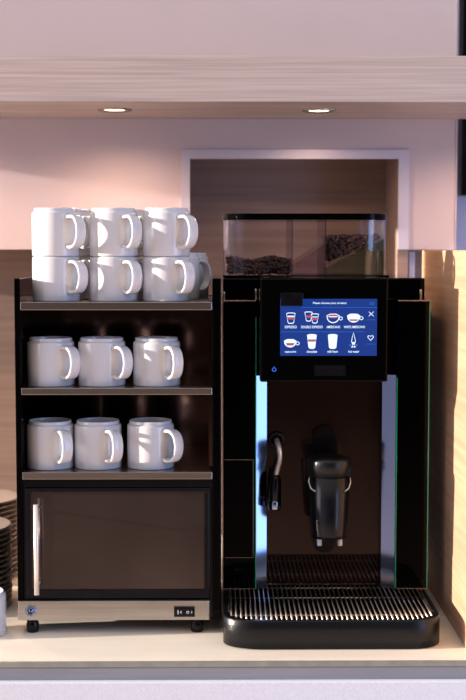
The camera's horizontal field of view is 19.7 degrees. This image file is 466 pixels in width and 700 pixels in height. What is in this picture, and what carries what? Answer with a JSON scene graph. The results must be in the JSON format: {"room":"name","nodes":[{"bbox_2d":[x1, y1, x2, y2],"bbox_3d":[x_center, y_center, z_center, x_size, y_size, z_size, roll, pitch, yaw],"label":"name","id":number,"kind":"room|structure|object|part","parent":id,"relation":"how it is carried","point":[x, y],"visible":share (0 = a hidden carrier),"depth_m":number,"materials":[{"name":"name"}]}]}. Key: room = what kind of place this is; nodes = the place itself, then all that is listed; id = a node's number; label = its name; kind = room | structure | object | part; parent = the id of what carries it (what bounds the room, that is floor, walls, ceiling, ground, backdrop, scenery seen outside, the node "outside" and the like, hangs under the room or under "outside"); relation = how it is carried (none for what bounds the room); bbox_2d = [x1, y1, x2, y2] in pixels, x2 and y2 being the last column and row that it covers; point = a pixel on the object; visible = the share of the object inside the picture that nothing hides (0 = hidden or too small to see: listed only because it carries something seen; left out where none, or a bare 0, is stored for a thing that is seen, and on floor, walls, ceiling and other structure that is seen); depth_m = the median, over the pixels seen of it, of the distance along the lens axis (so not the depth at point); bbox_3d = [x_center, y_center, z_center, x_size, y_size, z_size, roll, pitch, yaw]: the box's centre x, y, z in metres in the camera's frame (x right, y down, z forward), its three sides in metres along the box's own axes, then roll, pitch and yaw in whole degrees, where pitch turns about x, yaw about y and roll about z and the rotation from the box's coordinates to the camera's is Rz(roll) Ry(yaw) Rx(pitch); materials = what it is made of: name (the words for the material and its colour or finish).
{"room":"coffee station","nodes":[
{"label":"coffee station","id":0,"kind":"room"},
{"bbox_2d":[0,159,441,534],"bbox_3d":[-0.343,-0.342,2.839,1.570,1.520,0.040,0,4,-1],"label":"wall","id":1,"kind":"structure","parent":0,"point":[218,187],"depth_m":2.83,"materials":[{"name":"brown wood"}]},
{"bbox_2d":[0,0,458,248],"bbox_3d":[-0.344,-0.648,2.701,1.566,0.889,0.190,0,4,-1],"label":"wall","id":2,"kind":"structure","parent":0,"point":[87,164],"depth_m":2.62,"materials":[{"name":"paint"}]},
{"bbox_2d":[0,55,465,118],"bbox_3d":[-0.074,-0.481,2.470,2.100,0.080,0.300,0,4,-1],"label":"shelf","id":3,"kind":"object","parent":2,"relation":"attached to","point":[31,86],"visible":1,"depth_m":2.32,"materials":[{"name":"brown wood"}]},
{"bbox_2d":[98,108,131,112],"bbox_3d":[-0.216,-0.438,2.447,0.062,0.004,0.062,0,4,-1],"label":"recessed light","id":4,"kind":"object","parent":3,"relation":"attached to","point":[108,110],"visible":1,"depth_m":2.45,"materials":[{"name":"metal"}]},
{"bbox_2d":[302,108,335,113],"bbox_3d":[0.158,-0.439,2.461,0.062,0.004,0.062,0,4,-1],"label":"recessed light","id":5,"kind":"object","parent":3,"relation":"attached to","point":[315,110],"visible":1,"depth_m":2.46,"materials":[{"name":"metal"}]},
{"bbox_2d":[181,150,409,248],"bbox_3d":[0.122,-0.295,2.633,0.448,0.195,0.010,0,4,-1],"label":"trim","id":6,"kind":"structure","parent":2,"relation":"attached to","point":[402,156],"depth_m":2.62,"materials":[{"name":"metal"}]},
{"bbox_2d":[454,0,457,248],"bbox_3d":[0.437,-0.642,2.614,0.001,0.889,0.003,0,4,-1],"label":"trim","id":7,"kind":"structure","parent":2,"relation":"attached to","point":[457,0],"depth_m":2.63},
{"bbox_2d":[0,535,465,661],"bbox_3d":[-0.073,0.433,2.436,2.100,0.006,0.884,0,4,-1],"label":"countertop","id":8,"kind":"structure","parent":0,"point":[55,640],"depth_m":2.07,"materials":[{"name":"stone"}]},
{"bbox_2d":[0,587,6,635],"bbox_3d":[-0.413,0.417,2.143,0.108,0.069,0.076,2,5,29],"label":"coffee mug","id":9,"kind":"object","parent":8,"relation":"on","point":[3,629],"visible":1,"depth_m":2.12,"materials":[{"name":"white ceramic"}]},
{"bbox_2d":[6,593,12,601],"bbox_3d":[-0.470,0.432,2.309,0.179,0.013,0.179,0,4,-1],"label":"plate","id":10,"kind":"object","parent":8,"relation":"on","point":[8,598],"visible":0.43,"depth_m":2.31,"materials":[{"name":"ceramic"}]},
{"bbox_3d":[-0.471,0.423,2.308,0.179,0.013,0.179,0,4,-1],"label":"plate","id":11,"kind":"object","parent":10,"relation":"on","visible":0},
{"bbox_2d":[3,582,12,592],"bbox_3d":[-0.470,0.414,2.308,0.179,0.013,0.179,0,4,-1],"label":"plate","id":12,"kind":"object","parent":11,"relation":"on","point":[7,588],"visible":0.47,"depth_m":2.30,"materials":[{"name":"ceramic"}]},
{"bbox_2d":[0,578,11,587],"bbox_3d":[-0.471,0.405,2.307,0.179,0.013,0.179,0,4,-1],"label":"plate","id":13,"kind":"object","parent":12,"relation":"on","point":[8,582],"visible":0.52,"depth_m":2.30,"materials":[{"name":"white ceramic"}]},
{"bbox_2d":[0,572,12,583],"bbox_3d":[-0.470,0.396,2.307,0.179,0.013,0.179,0,4,-1],"label":"plate","id":14,"kind":"object","parent":13,"relation":"on","point":[8,577],"visible":0.6,"depth_m":2.30,"materials":[{"name":"white ceramic"}]},
{"bbox_2d":[0,568,11,578],"bbox_3d":[-0.470,0.387,2.306,0.179,0.013,0.179,0,4,-1],"label":"plate","id":15,"kind":"object","parent":14,"relation":"on","point":[3,574],"visible":0.6,"depth_m":2.30,"materials":[{"name":"ceramic"}]},
{"bbox_2d":[0,563,11,572],"bbox_3d":[-0.471,0.378,2.305,0.179,0.013,0.179,0,4,-1],"label":"plate","id":16,"kind":"object","parent":15,"relation":"on","point":[5,568],"visible":0.59,"depth_m":2.29,"materials":[{"name":"ceramic"}]},
{"bbox_2d":[0,557,11,567],"bbox_3d":[-0.470,0.369,2.304,0.179,0.013,0.179,0,4,-1],"label":"plate","id":17,"kind":"object","parent":16,"relation":"on","point":[8,561],"visible":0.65,"depth_m":2.30,"materials":[{"name":"ceramic"}]},
{"bbox_2d":[0,552,11,561],"bbox_3d":[-0.471,0.360,2.304,0.179,0.013,0.179,0,4,-1],"label":"plate","id":18,"kind":"object","parent":17,"relation":"on","point":[9,555],"visible":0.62,"depth_m":2.29,"materials":[{"name":"white ceramic"}]},
{"bbox_2d":[0,547,11,556],"bbox_3d":[-0.470,0.351,2.303,0.179,0.013,0.179,0,4,-1],"label":"plate","id":19,"kind":"object","parent":18,"relation":"on","point":[7,551],"visible":0.64,"depth_m":2.30,"materials":[{"name":"ceramic"}]},
{"bbox_2d":[0,541,11,551],"bbox_3d":[-0.471,0.342,2.302,0.179,0.013,0.179,0,4,-1],"label":"plate","id":20,"kind":"object","parent":19,"relation":"on","point":[4,547],"visible":0.64,"depth_m":2.30,"materials":[{"name":"white ceramic"}]},
{"bbox_2d":[0,536,11,545],"bbox_3d":[-0.471,0.333,2.302,0.179,0.013,0.179,0,4,-1],"label":"plate","id":21,"kind":"object","parent":20,"relation":"on","point":[4,542],"visible":0.64,"depth_m":2.29,"materials":[{"name":"ceramic"}]},
{"bbox_2d":[0,531,11,540],"bbox_3d":[-0.470,0.324,2.301,0.179,0.013,0.179,0,4,-1],"label":"plate","id":22,"kind":"object","parent":21,"relation":"on","point":[3,537],"visible":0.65,"depth_m":2.29,"materials":[{"name":"ceramic"}]},
{"bbox_2d":[0,525,11,535],"bbox_3d":[-0.469,0.315,2.300,0.179,0.013,0.179,0,4,-1],"label":"plate","id":23,"kind":"object","parent":22,"relation":"on","point":[7,530],"visible":0.69,"depth_m":2.29,"materials":[{"name":"white ceramic"}]},
{"bbox_2d":[0,517,10,529],"bbox_3d":[-0.471,0.305,2.300,0.179,0.013,0.179,0,4,-1],"label":"plate","id":24,"kind":"object","parent":23,"relation":"on","point":[5,523],"visible":1,"depth_m":2.31,"materials":[{"name":"white ceramic"}]},
{"bbox_2d":[14,275,220,632],"bbox_3d":[-0.182,0.160,2.252,0.324,0.566,0.328,0,4,-1],"label":"cup warmer","id":25,"kind":"object","parent":8,"relation":"on","point":[122,543],"visible":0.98,"depth_m":2.13,"materials":[{"name":"metal"}]},
{"bbox_3d":[-0.339,0.148,2.264,0.009,0.544,0.300,0,4,-1],"label":"panel","id":26,"kind":"part","parent":25,"relation":"part of","materials":[{"name":"black metal"}]},
{"bbox_3d":[-0.309,0.313,2.114,0.008,0.144,0.032,0,4,-1],"label":"handle","id":27,"kind":"part","parent":25,"relation":"part of","materials":[{"name":"silver metal"}]},
{"bbox_2d":[26,417,73,469],"bbox_3d":[-0.287,0.152,2.154,0.076,0.077,0.108,-3,5,-31],"label":"coffee mug","id":28,"kind":"object","parent":25,"relation":"on","point":[49,440],"visible":1,"depth_m":2.13,"materials":[{"name":"white ceramic"}]},
{"bbox_3d":[-0.268,0.154,2.123,0.018,0.055,0.035,-3,5,-31],"label":"handle","id":29,"kind":"part","parent":28,"relation":"part of","materials":[{"name":"white ceramic"}]},
{"bbox_2d":[27,336,80,386],"bbox_3d":[-0.282,0.019,2.146,0.076,0.077,0.108,-4,6,-42],"label":"coffee mug","id":30,"kind":"object","parent":25,"relation":"on","point":[52,361],"visible":1,"depth_m":2.12,"materials":[{"name":"white ceramic"}]},
{"bbox_3d":[-0.258,0.020,2.119,0.018,0.055,0.035,-4,6,-42],"label":"handle","id":31,"kind":"part","parent":30,"relation":"part of","materials":[{"name":"white ceramic"}]},
{"bbox_2d":[32,256,87,301],"bbox_3d":[-0.273,-0.117,2.142,0.108,0.077,0.076,4,6,43],"label":"coffee mug","id":32,"kind":"object","parent":25,"relation":"on","point":[54,278],"visible":0.9,"depth_m":2.12,"materials":[{"name":"white ceramic"}]},
{"bbox_2d":[32,208,85,255],"bbox_3d":[-0.273,-0.188,2.136,0.076,0.077,0.108,-4,6,-43],"label":"coffee mug","id":33,"kind":"object","parent":32,"relation":"on","point":[55,231],"visible":0.98,"depth_m":2.11,"materials":[{"name":"white ceramic"}]},
{"bbox_3d":[-0.248,-0.186,2.110,0.018,0.055,0.035,-4,6,-43],"label":"handle","id":34,"kind":"part","parent":33,"relation":"part of","materials":[{"name":"white ceramic"}]},
{"bbox_3d":[-0.246,-0.115,2.117,0.035,0.055,0.018,4,6,43],"label":"handle","id":35,"kind":"part","parent":32,"relation":"part of","materials":[{"name":"white ceramic"}]},
{"bbox_2d":[78,256,90,298],"bbox_3d":[-0.261,-0.123,2.228,0.076,0.077,0.108,-4,6,-40],"label":"coffee mug","id":36,"kind":"object","parent":25,"relation":"on","point":[86,259],"visible":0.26,"depth_m":2.21,"materials":[{"name":"white ceramic"}]},
{"bbox_2d":[77,209,90,255],"bbox_3d":[-0.261,-0.194,2.222,0.076,0.077,0.108,-4,6,-40],"label":"coffee mug","id":37,"kind":"object","parent":36,"relation":"on","point":[85,249],"visible":0.29,"depth_m":2.21,"materials":[{"name":"white ceramic"}]},
{"bbox_3d":[-0.237,-0.193,2.195,0.018,0.055,0.035,-4,6,-40],"label":"handle","id":38,"kind":"part","parent":37,"relation":"part of","materials":[{"name":"white ceramic"}]},
{"bbox_3d":[-0.237,-0.121,2.200,0.018,0.055,0.035,-4,6,-40],"label":"handle","id":39,"kind":"part","parent":36,"relation":"part of","materials":[{"name":"white ceramic"}]},
{"bbox_2d":[74,417,122,469],"bbox_3d":[-0.210,0.152,2.155,0.076,0.077,0.108,-3,5,-33],"label":"coffee mug","id":40,"kind":"object","parent":25,"relation":"on","point":[98,441],"visible":1,"depth_m":2.13,"materials":[{"name":"white ceramic"}]},
{"bbox_3d":[-0.190,0.154,2.125,0.018,0.055,0.035,-3,5,-33],"label":"handle","id":41,"kind":"part","parent":40,"relation":"part of","materials":[{"name":"white ceramic"}]},
{"bbox_2d":[78,336,132,386],"bbox_3d":[-0.200,0.019,2.147,0.076,0.077,0.108,-4,6,-43],"label":"coffee mug","id":42,"kind":"object","parent":25,"relation":"on","point":[106,361],"visible":1,"depth_m":2.12,"materials":[{"name":"white ceramic"}]},
{"bbox_3d":[-0.175,0.020,2.121,0.018,0.055,0.035,-4,6,-43],"label":"handle","id":43,"kind":"part","parent":42,"relation":"part of","materials":[{"name":"white ceramic"}]},
{"bbox_2d":[90,256,141,301],"bbox_3d":[-0.182,-0.117,2.141,0.076,0.077,0.108,-3,5,-38],"label":"coffee mug","id":44,"kind":"object","parent":25,"relation":"on","point":[112,278],"visible":0.9,"depth_m":2.12,"materials":[{"name":"white ceramic"}]},
{"bbox_2d":[89,208,141,255],"bbox_3d":[-0.182,-0.188,2.136,0.076,0.077,0.108,-3,5,-38],"label":"coffee mug","id":45,"kind":"object","parent":44,"relation":"on","point":[112,231],"visible":0.97,"depth_m":2.11,"materials":[{"name":"white ceramic"}]},
{"bbox_3d":[-0.159,-0.186,2.107,0.018,0.055,0.035,-3,5,-38],"label":"handle","id":46,"kind":"part","parent":45,"relation":"part of","materials":[{"name":"white ceramic"}]},
{"bbox_3d":[-0.159,-0.115,2.113,0.018,0.055,0.035,-3,5,-38],"label":"handle","id":47,"kind":"part","parent":44,"relation":"part of","materials":[{"name":"white ceramic"}]},
{"bbox_2d":[20,296,211,309],"bbox_3d":[-0.184,-0.080,2.243,0.300,0.012,0.291,0,4,-1],"label":"shelf","id":48,"kind":"object","parent":25,"relation":"attached to","point":[26,302],"depth_m":2.10,"materials":[{"name":"metal"}]},
{"bbox_2d":[21,371,211,394],"bbox_3d":[-0.184,0.054,2.253,0.300,0.010,0.291,0,4,-1],"label":"shelf","id":49,"kind":"object","parent":25,"relation":"attached to","point":[191,382],"depth_m":2.11,"materials":[{"name":"metal"}]},
{"bbox_2d":[22,445,211,478],"bbox_3d":[-0.184,0.188,2.263,0.300,0.012,0.291,0,4,-1],"label":"shelf","id":50,"kind":"object","parent":25,"relation":"attached to","point":[194,463],"depth_m":2.12,"materials":[{"name":"metal"}]},
{"bbox_3d":[-0.183,0.307,2.135,0.291,0.177,0.015,0,4,-1],"label":"door","id":51,"kind":"part","parent":25,"relation":"part of","materials":[{"name":"black glass"}]},
{"bbox_3d":[-0.183,0.303,2.134,0.274,0.158,0.006,0,4,-1],"label":"glass","id":52,"kind":"part","parent":25,"relation":"part of","materials":[{"name":"brown glass"}]},
{"bbox_3d":[-0.184,0.402,2.285,0.300,0.032,0.280,0,4,-1],"label":"floor panel","id":53,"kind":"part","parent":25,"relation":"part of","materials":[{"name":"silver metal"}]},
{"bbox_3d":[-0.186,0.155,2.412,0.300,0.508,0.007,0,4,-1],"label":"panel","id":54,"kind":"part","parent":25,"relation":"part of","materials":[{"name":"metal"}]},
{"bbox_2d":[136,256,143,298],"bbox_3d":[-0.169,-0.123,2.228,0.076,0.077,0.108,-4,6,-40],"label":"coffee mug","id":55,"kind":"object","parent":25,"relation":"on","point":[139,258],"visible":0.12,"depth_m":2.21,"materials":[{"name":"white ceramic"}]},
{"bbox_2d":[135,209,144,255],"bbox_3d":[-0.169,-0.194,2.223,0.076,0.077,0.108,-4,6,-40],"label":"coffee mug","id":56,"kind":"object","parent":55,"relation":"on","point":[139,212],"visible":0.12,"depth_m":2.21,"materials":[{"name":"white ceramic"}]},
{"bbox_3d":[-0.145,-0.193,2.196,0.018,0.055,0.035,-4,6,-40],"label":"handle","id":57,"kind":"part","parent":56,"relation":"part of","materials":[{"name":"white ceramic"}]},
{"bbox_3d":[-0.145,-0.121,2.201,0.018,0.055,0.035,-4,6,-40],"label":"handle","id":58,"kind":"part","parent":55,"relation":"part of","materials":[{"name":"white ceramic"}]},
{"bbox_2d":[127,417,183,469],"bbox_3d":[-0.122,0.152,2.158,0.108,0.077,0.076,4,6,44],"label":"coffee mug","id":59,"kind":"object","parent":25,"relation":"on","point":[153,443],"visible":1,"depth_m":2.13,"materials":[{"name":"white ceramic"}]},
{"bbox_3d":[-0.096,0.153,2.133,0.035,0.055,0.018,4,6,44],"label":"handle","id":60,"kind":"part","parent":59,"relation":"part of","materials":[{"name":"white ceramic"}]},
{"bbox_2d":[133,336,182,386],"bbox_3d":[-0.114,0.019,2.146,0.076,0.077,0.108,-3,5,-33],"label":"coffee mug","id":61,"kind":"object","parent":25,"relation":"on","point":[157,360],"visible":1,"depth_m":2.12,"materials":[{"name":"white ceramic"}]},
{"bbox_3d":[-0.094,0.021,2.116,0.018,0.055,0.035,-3,5,-33],"label":"handle","id":62,"kind":"part","parent":61,"relation":"part of","materials":[{"name":"white ceramic"}]},
{"bbox_2d":[143,256,194,301],"bbox_3d":[-0.098,-0.117,2.142,0.076,0.077,0.108,-3,5,-36],"label":"coffee mug","id":63,"kind":"object","parent":25,"relation":"on","point":[165,278],"visible":0.94,"depth_m":2.12,"materials":[{"name":"white ceramic"}]},
{"bbox_2d":[142,208,197,255],"bbox_3d":[-0.096,-0.188,2.138,0.076,0.077,0.108,-4,6,-42],"label":"coffee mug","id":64,"kind":"object","parent":63,"relation":"on","point":[165,231],"visible":0.99,"depth_m":2.11,"materials":[{"name":"white ceramic"}]},
{"bbox_3d":[-0.072,-0.186,2.111,0.018,0.055,0.035,-4,6,-42],"label":"handle","id":65,"kind":"part","parent":64,"relation":"part of","materials":[{"name":"white ceramic"}]},
{"bbox_3d":[-0.076,-0.115,2.112,0.018,0.055,0.035,-3,5,-36],"label":"handle","id":66,"kind":"part","parent":63,"relation":"part of","materials":[{"name":"white ceramic"}]},
{"bbox_2d":[174,607,194,616],"bbox_3d":[-0.077,0.416,2.130,0.033,0.016,0.005,0,4,-1],"label":"rocker switch","id":67,"kind":"object","parent":25,"relation":"attached to","point":[178,611],"depth_m":2.13,"materials":[{"name":"black plastic"}]},
{"bbox_2d":[188,253,211,298],"bbox_3d":[-0.082,-0.125,2.251,0.108,0.077,0.076,-4,6,-40],"label":"coffee mug","id":68,"kind":"object","parent":25,"relation":"on","point":[195,260],"visible":0.39,"depth_m":2.24,"materials":[{"name":"white ceramic"}]},
{"bbox_3d":[-0.054,-0.127,2.275,0.035,0.055,0.018,-4,6,-40],"label":"handle","id":69,"kind":"part","parent":68,"relation":"part of","materials":[{"name":"white ceramic"}]},
{"bbox_2d":[198,253,208,296],"bbox_3d":[-0.086,-0.132,2.343,0.076,0.077,0.108,-2,5,-21],"label":"coffee mug","id":70,"kind":"object","parent":25,"relation":"on","point":[205,293],"visible":0.13,"depth_m":2.30,"materials":[{"name":"white ceramic"}]},
{"bbox_3d":[-0.027,0.148,2.267,0.014,0.544,0.300,0,4,-1],"label":"panel","id":71,"kind":"part","parent":25,"relation":"part of","materials":[{"name":"black metal"}]},
{"bbox_2d":[0,679,465,699],"bbox_3d":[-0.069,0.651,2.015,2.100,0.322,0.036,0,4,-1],"label":"cabinet","id":72,"kind":"object","parent":8,"relation":"attached to","point":[210,689],"depth_m":1.99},
{"bbox_2d":[0,666,465,679],"bbox_3d":[-0.069,0.480,2.008,2.100,0.019,0.026,0,4,-1],"label":"trim","id":73,"kind":"structure","parent":72,"relation":"attached to","point":[324,672],"depth_m":2.00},
{"bbox_2d":[0,660,465,666],"bbox_3d":[-0.069,0.467,1.994,2.100,0.008,0.004,0,4,-1],"label":"trim","id":74,"kind":"structure","parent":8,"relation":"attached to","point":[356,662],"depth_m":1.99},
{"bbox_2d":[222,213,439,648],"bbox_3d":[0.152,0.101,2.330,0.342,0.671,0.612,0,4,-1],"label":"coffee machine","id":75,"kind":"object","parent":8,"relation":"on","point":[326,376],"visible":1,"depth_m":2.22,"materials":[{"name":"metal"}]},
{"bbox_2d":[225,255,289,274],"bbox_3d":[0.041,-0.150,2.347,0.111,0.034,0.178,0,4,-1],"label":"coffee beans","id":76,"kind":"object","parent":75,"relation":"on","point":[270,264],"visible":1,"depth_m":2.26,"materials":[{"name":"brown food"}]},
{"bbox_2d":[268,432,284,510],"bbox_3d":[0.073,0.201,2.228,0.030,0.124,0.054,0,4,-1],"label":"steam wand","id":77,"kind":"object","parent":75,"relation":"on","point":[276,440],"depth_m":2.24,"materials":[{"name":"silver plastic"}]},
{"bbox_3d":[0.122,-0.231,2.341,0.281,0.011,0.193,0,4,-1],"label":"lid","id":78,"kind":"part","parent":75,"relation":"part of","materials":[{"name":"black plastic"}]},
{"bbox_2d":[317,539,321,545],"bbox_3d":[0.140,0.309,2.168,0.008,0.015,0.008,0,4,-1],"label":"outlet","id":79,"kind":"object","parent":75,"relation":"attached to","point":[319,542],"depth_m":2.17,"materials":[{"name":"silver metal"}]},
{"bbox_3d":[0.142,-0.036,2.169,0.201,0.164,0.129,0,4,-1],"label":"control panel","id":80,"kind":"part","parent":75,"relation":"part of","materials":[{"name":"black plastic"}]},
{"bbox_3d":[0.153,0.233,2.251,0.039,0.215,0.014,0,4,-1],"label":"guide plate","id":81,"kind":"part","parent":75,"relation":"part of","materials":[{"name":"black plastic"}]},
{"bbox_3d":[0.155,0.253,2.168,0.069,0.102,0.069,0,4,-1],"label":"coffee spout","id":82,"kind":"part","parent":75,"relation":"part of","materials":[{"name":"black plastic"}]},
{"bbox_2d":[223,584,439,648],"bbox_3d":[0.152,0.426,2.159,0.337,0.044,0.223,0,4,-1],"label":"drip tray","id":83,"kind":"object","parent":75,"relation":"on","point":[255,616],"depth_m":2.09,"materials":[{"name":"metal"}]},
{"bbox_2d":[337,539,341,545],"bbox_3d":[0.173,0.309,2.169,0.008,0.015,0.008,0,4,-1],"label":"outlet","id":84,"kind":"object","parent":75,"relation":"attached to","point":[339,542],"depth_m":2.17,"materials":[{"name":"silver metal"}]},
{"bbox_2d":[322,234,380,261],"bbox_3d":[0.203,-0.179,2.346,0.092,0.048,0.177,0,4,-1],"label":"coffee beans","id":85,"kind":"object","parent":75,"relation":"in","point":[336,246],"visible":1,"depth_m":2.26,"materials":[{"name":"brown food"}]},
{"bbox_2d":[422,250,465,647],"bbox_3d":[0.364,0.138,2.249,0.018,0.610,0.543,0,4,-1],"label":"divider","id":86,"kind":"object","parent":8,"relation":"on","point":[443,271],"visible":0.75,"depth_m":2.23,"materials":[{"name":"brown wood"}]},
{"bbox_3d":[-0.491,0.417,2.518,0.179,0.013,0.179,0,4,-1],"label":"plate","id":87,"kind":"object","parent":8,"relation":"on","visible":0},
{"bbox_3d":[-0.490,0.408,2.518,0.179,0.013,0.179,0,4,-1],"label":"plate","id":88,"kind":"object","parent":87,"relation":"on","visible":0},
{"bbox_3d":[-0.489,0.399,2.517,0.179,0.013,0.179,0,4,-1],"label":"plate","id":89,"kind":"object","parent":88,"relation":"on","visible":0},
{"bbox_3d":[-0.490,0.390,2.516,0.179,0.013,0.179,0,4,-1],"label":"plate","id":90,"kind":"object","parent":89,"relation":"on","visible":0},
{"bbox_3d":[-0.490,0.381,2.516,0.179,0.013,0.179,0,4,-1],"label":"plate","id":91,"kind":"object","parent":90,"relation":"on","visible":0},
{"bbox_3d":[-0.489,0.371,2.515,0.179,0.013,0.179,0,4,-1],"label":"plate","id":92,"kind":"object","parent":91,"relation":"on","visible":0},
{"bbox_3d":[-0.491,0.362,2.514,0.179,0.013,0.179,0,4,-1],"label":"plate","id":93,"kind":"object","parent":92,"relation":"on","visible":0},
{"bbox_3d":[-0.489,0.353,2.514,0.179,0.013,0.179,0,4,-1],"label":"plate","id":94,"kind":"object","parent":93,"relation":"on","visible":0},
{"bbox_3d":[-0.490,0.344,2.513,0.179,0.013,0.179,0,4,-1],"label":"plate","id":95,"kind":"object","parent":94,"relation":"on","visible":0},
{"bbox_3d":[-0.491,0.335,2.512,0.179,0.013,0.179,0,4,-1],"label":"plate","id":96,"kind":"object","parent":95,"relation":"on","visible":0},
{"bbox_3d":[-0.491,0.326,2.512,0.179,0.013,0.179,0,4,-1],"label":"plate","id":97,"kind":"object","parent":96,"relation":"on","visible":0},
{"bbox_2d":[6,514,16,520],"bbox_3d":[-0.490,0.317,2.511,0.179,0.013,0.179,0,4,-1],"label":"plate","id":98,"kind":"object","parent":97,"relation":"on","point":[13,517],"visible":0.15,"depth_m":2.50,"materials":[{"name":"ceramic"}]},
{"bbox_2d":[0,509,16,517],"bbox_3d":[-0.489,0.308,2.510,0.179,0.013,0.179,0,4,-1],"label":"plate","id":99,"kind":"object","parent":98,"relation":"on","point":[11,513],"visible":0.35,"depth_m":2.50,"materials":[{"name":"white ceramic"}]},
{"bbox_2d":[0,504,16,513],"bbox_3d":[-0.491,0.299,2.510,0.179,0.013,0.179,0,4,-1],"label":"plate","id":100,"kind":"object","parent":99,"relation":"on","point":[11,508],"visible":0.39,"depth_m":2.49,"materials":[{"name":"white ceramic"}]},
{"bbox_2d":[0,499,16,508],"bbox_3d":[-0.490,0.290,2.509,0.179,0.013,0.179,0,4,-1],"label":"plate","id":101,"kind":"object","parent":100,"relation":"on","point":[8,504],"visible":0.38,"depth_m":2.49,"materials":[{"name":"white ceramic"}]},
{"bbox_2d":[0,489,16,503],"bbox_3d":[-0.490,0.281,2.508,0.179,0.013,0.179,0,4,-1],"label":"plate","id":102,"kind":"object","parent":101,"relation":"on","point":[6,496],"visible":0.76,"depth_m":2.53,"materials":[{"name":"white ceramic"}]},
{"bbox_2d":[385,159,407,275],"bbox_3d":[0.334,-0.173,2.743,0.021,0.456,0.190,0,4,-1],"label":"wall","id":103,"kind":"structure","parent":0,"point":[396,259],"depth_m":2.71,"materials":[{"name":"beige paint"}]},
{"bbox_2d":[408,252,414,276],"bbox_3d":[0.356,0.106,2.704,0.012,0.606,0.030,0,4,-1],"label":"trim","id":104,"kind":"structure","parent":103,"relation":"attached to","point":[411,255],"depth_m":2.67,"materials":[{"name":"metal"}]},
{"bbox_2d":[442,0,465,249],"bbox_3d":[0.796,-0.349,2.930,0.750,1.520,0.040,0,4,-1],"label":"wall","id":105,"kind":"structure","parent":0,"point":[461,200],"depth_m":2.91,"materials":[{"name":"white paint"}]},
{"bbox_2d":[458,0,465,195],"bbox_3d":[0.508,-0.666,2.843,0.048,0.675,0.040,0,4,-1],"label":"panel","id":106,"kind":"object","parent":105,"relation":"attached to","point":[462,122],"visible":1,"depth_m":2.84,"materials":[{"name":"black"}]}
]}

